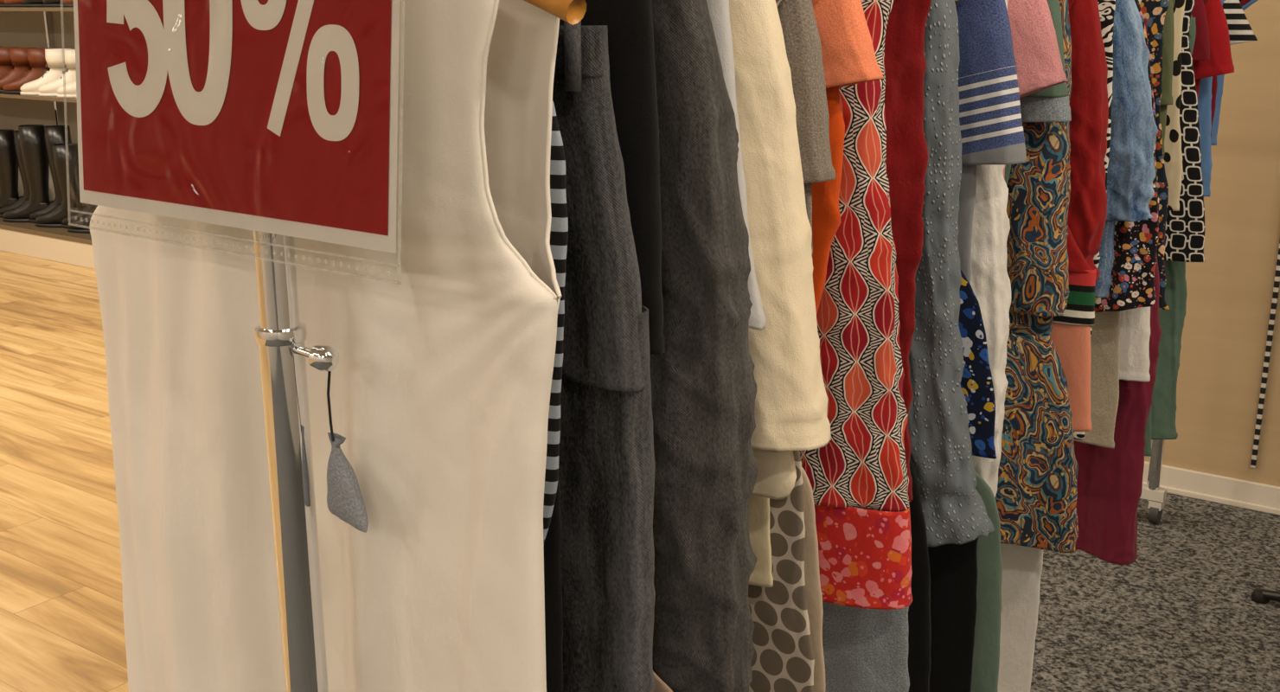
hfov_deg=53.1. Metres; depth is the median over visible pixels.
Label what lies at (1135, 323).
shirt
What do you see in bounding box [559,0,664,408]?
jacket
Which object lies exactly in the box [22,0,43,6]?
boot
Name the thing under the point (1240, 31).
t-shirt
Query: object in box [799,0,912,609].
dress
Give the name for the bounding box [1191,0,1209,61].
maroon top
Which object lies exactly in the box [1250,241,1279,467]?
rail
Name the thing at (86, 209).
boot
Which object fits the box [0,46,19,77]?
boot
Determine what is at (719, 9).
shirt
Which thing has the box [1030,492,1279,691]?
floor
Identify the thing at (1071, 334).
cardigan
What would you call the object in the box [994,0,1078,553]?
dress
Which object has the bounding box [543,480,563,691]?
pants
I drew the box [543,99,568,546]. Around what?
striped garment
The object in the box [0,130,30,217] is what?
boot
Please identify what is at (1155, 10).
floral dress
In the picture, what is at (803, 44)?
sweater
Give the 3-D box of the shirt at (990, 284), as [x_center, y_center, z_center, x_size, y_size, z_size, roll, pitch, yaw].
[0.325,-0.177,1.818,0.443,0.758,0.087,10,18,34]
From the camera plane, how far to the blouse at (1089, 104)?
1.93 m
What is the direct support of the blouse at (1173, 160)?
hanging from the clothes hanger
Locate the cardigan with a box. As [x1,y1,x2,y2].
[1050,0,1096,431]
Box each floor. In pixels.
[0,250,128,691]
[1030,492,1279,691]
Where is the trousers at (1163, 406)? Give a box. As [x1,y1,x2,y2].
[1151,15,1196,439]
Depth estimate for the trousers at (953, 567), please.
1.71 m
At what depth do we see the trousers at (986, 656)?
1.72 m
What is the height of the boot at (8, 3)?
0.242 m
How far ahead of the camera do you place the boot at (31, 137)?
7.67 m
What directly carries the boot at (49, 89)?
on the shoe shelf
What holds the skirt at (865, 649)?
hanging from the clothes rack
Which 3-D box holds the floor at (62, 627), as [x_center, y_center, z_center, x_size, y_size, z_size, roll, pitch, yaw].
[-4.435,0.405,4.126,7.900,0.050,8.300,10,18,34]
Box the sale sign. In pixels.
[73,0,400,253]
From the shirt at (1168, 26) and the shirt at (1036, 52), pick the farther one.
the shirt at (1168, 26)
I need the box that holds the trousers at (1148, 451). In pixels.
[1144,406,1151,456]
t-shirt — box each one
[812,0,883,313]
[955,0,1026,283]
[1192,0,1234,99]
[1222,0,1257,44]
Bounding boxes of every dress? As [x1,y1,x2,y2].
[748,0,814,691]
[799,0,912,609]
[801,0,825,691]
[883,0,931,502]
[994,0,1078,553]
[1073,0,1115,440]
[1073,18,1162,564]
[1139,0,1169,309]
[1164,0,1205,262]
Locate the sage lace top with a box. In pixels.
[1004,0,1071,186]
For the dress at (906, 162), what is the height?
0.668 m
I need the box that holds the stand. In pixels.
[1250,588,1279,603]
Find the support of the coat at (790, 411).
hanging from the clothes hanger
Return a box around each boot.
[0,0,5,6]
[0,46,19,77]
[0,47,36,92]
[0,128,19,208]
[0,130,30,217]
[2,47,50,94]
[2,124,51,222]
[4,0,24,6]
[19,48,72,95]
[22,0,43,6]
[28,125,71,223]
[34,143,83,227]
[42,0,63,6]
[60,204,95,228]
[62,0,73,6]
[67,204,97,233]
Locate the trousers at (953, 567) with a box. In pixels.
[928,537,978,691]
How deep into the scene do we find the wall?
3.65 m
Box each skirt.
[748,494,773,587]
[822,601,909,691]
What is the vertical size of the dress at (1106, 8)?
0.788 m
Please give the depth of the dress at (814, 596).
1.38 m
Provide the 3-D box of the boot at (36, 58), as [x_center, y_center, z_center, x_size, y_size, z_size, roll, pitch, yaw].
[-3.650,-1.641,7.641,0.333,0.264,0.128,0,15,-1]
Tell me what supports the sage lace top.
hanging from the clothes hanger
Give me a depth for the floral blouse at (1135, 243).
2.17 m
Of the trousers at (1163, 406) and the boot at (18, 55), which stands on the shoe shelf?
the boot at (18, 55)
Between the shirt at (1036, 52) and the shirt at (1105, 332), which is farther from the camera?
the shirt at (1105, 332)
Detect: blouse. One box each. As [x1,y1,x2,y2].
[652,671,672,691]
[954,0,996,458]
[1067,0,1108,281]
[1094,0,1158,312]
[1163,0,1185,211]
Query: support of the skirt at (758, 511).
hanging from the clothes rack
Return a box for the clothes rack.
[252,230,1166,691]
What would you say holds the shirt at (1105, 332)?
hanging from the clothes rack
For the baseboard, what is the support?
attached to the wall
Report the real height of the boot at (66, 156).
0.483 m
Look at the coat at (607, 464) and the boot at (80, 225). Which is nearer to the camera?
the coat at (607, 464)
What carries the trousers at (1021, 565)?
hanging from the clothes hanger
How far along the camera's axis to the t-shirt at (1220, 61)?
2.57 m
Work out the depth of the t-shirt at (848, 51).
1.26 m
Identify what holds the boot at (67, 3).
on the shoe shelf
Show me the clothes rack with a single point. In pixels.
(280, 336)
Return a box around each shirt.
[706,0,766,330]
[970,0,1011,497]
[1002,0,1066,177]
[1073,311,1119,448]
[1094,0,1158,297]
[1119,0,1150,382]
[1159,0,1175,157]
[1197,0,1224,196]
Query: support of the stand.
on the floor at (1183, 616)
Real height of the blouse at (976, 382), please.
0.648 m
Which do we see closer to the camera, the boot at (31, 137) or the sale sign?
the sale sign
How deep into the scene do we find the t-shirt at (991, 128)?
1.59 m
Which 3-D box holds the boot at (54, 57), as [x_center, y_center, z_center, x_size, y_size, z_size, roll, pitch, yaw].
[-3.494,-1.613,7.536,0.333,0.264,0.128,0,15,-1]
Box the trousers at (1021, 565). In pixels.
[997,543,1043,691]
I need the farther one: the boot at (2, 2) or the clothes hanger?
the boot at (2, 2)
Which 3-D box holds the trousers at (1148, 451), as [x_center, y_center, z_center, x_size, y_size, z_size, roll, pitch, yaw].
[0.868,-0.274,2.595,0.422,0.968,0.045,10,18,34]
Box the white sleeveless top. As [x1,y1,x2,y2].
[89,0,562,691]
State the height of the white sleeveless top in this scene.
0.865 m
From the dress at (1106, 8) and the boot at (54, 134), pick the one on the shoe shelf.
the boot at (54, 134)
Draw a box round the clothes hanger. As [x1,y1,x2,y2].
[523,0,586,25]
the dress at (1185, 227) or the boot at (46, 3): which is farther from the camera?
the boot at (46, 3)
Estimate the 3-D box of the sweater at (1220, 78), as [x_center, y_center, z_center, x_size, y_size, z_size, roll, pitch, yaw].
[1.305,-0.703,3.125,0.370,0.408,0.044,10,18,33]
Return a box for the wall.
[1144,0,1279,486]
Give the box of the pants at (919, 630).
[907,458,931,691]
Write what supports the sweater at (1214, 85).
hanging from the clothes hanger
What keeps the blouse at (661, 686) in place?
hanging from the clothes rack
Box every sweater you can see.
[777,0,835,256]
[908,0,994,546]
[1210,0,1251,136]
[1210,0,1258,145]
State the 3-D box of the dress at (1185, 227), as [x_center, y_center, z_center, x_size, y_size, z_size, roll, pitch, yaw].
[0.906,-0.479,2.597,0.514,0.573,0.063,10,18,34]
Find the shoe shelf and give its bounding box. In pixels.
[0,6,95,268]
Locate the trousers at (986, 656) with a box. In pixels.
[970,472,1002,691]
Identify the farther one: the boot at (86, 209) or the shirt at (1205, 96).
the boot at (86, 209)
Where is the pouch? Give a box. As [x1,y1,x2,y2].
[326,371,368,532]
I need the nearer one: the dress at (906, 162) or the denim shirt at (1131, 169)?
the dress at (906, 162)
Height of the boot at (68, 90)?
0.264 m
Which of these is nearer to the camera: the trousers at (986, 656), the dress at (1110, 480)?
the trousers at (986, 656)
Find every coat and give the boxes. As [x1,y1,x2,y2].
[552,19,655,691]
[651,0,757,691]
[729,0,831,499]
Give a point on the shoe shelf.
(21, 27)
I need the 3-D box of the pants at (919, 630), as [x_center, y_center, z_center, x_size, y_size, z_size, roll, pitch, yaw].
[0.189,0.032,1.670,0.456,1.087,0.042,10,18,33]
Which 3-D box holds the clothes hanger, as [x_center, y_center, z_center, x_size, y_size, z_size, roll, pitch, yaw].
[-0.229,-0.368,0.948,0.470,0.249,0.030,10,18,34]
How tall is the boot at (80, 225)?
0.529 m
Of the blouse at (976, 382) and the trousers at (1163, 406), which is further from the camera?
the trousers at (1163, 406)
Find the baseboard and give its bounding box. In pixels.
[1142,460,1279,515]
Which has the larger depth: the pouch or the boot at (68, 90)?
the boot at (68, 90)
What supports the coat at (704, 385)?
hanging from the clothes hanger
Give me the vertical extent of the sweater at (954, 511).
0.751 m
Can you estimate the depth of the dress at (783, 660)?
1.32 m
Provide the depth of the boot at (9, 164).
7.87 m

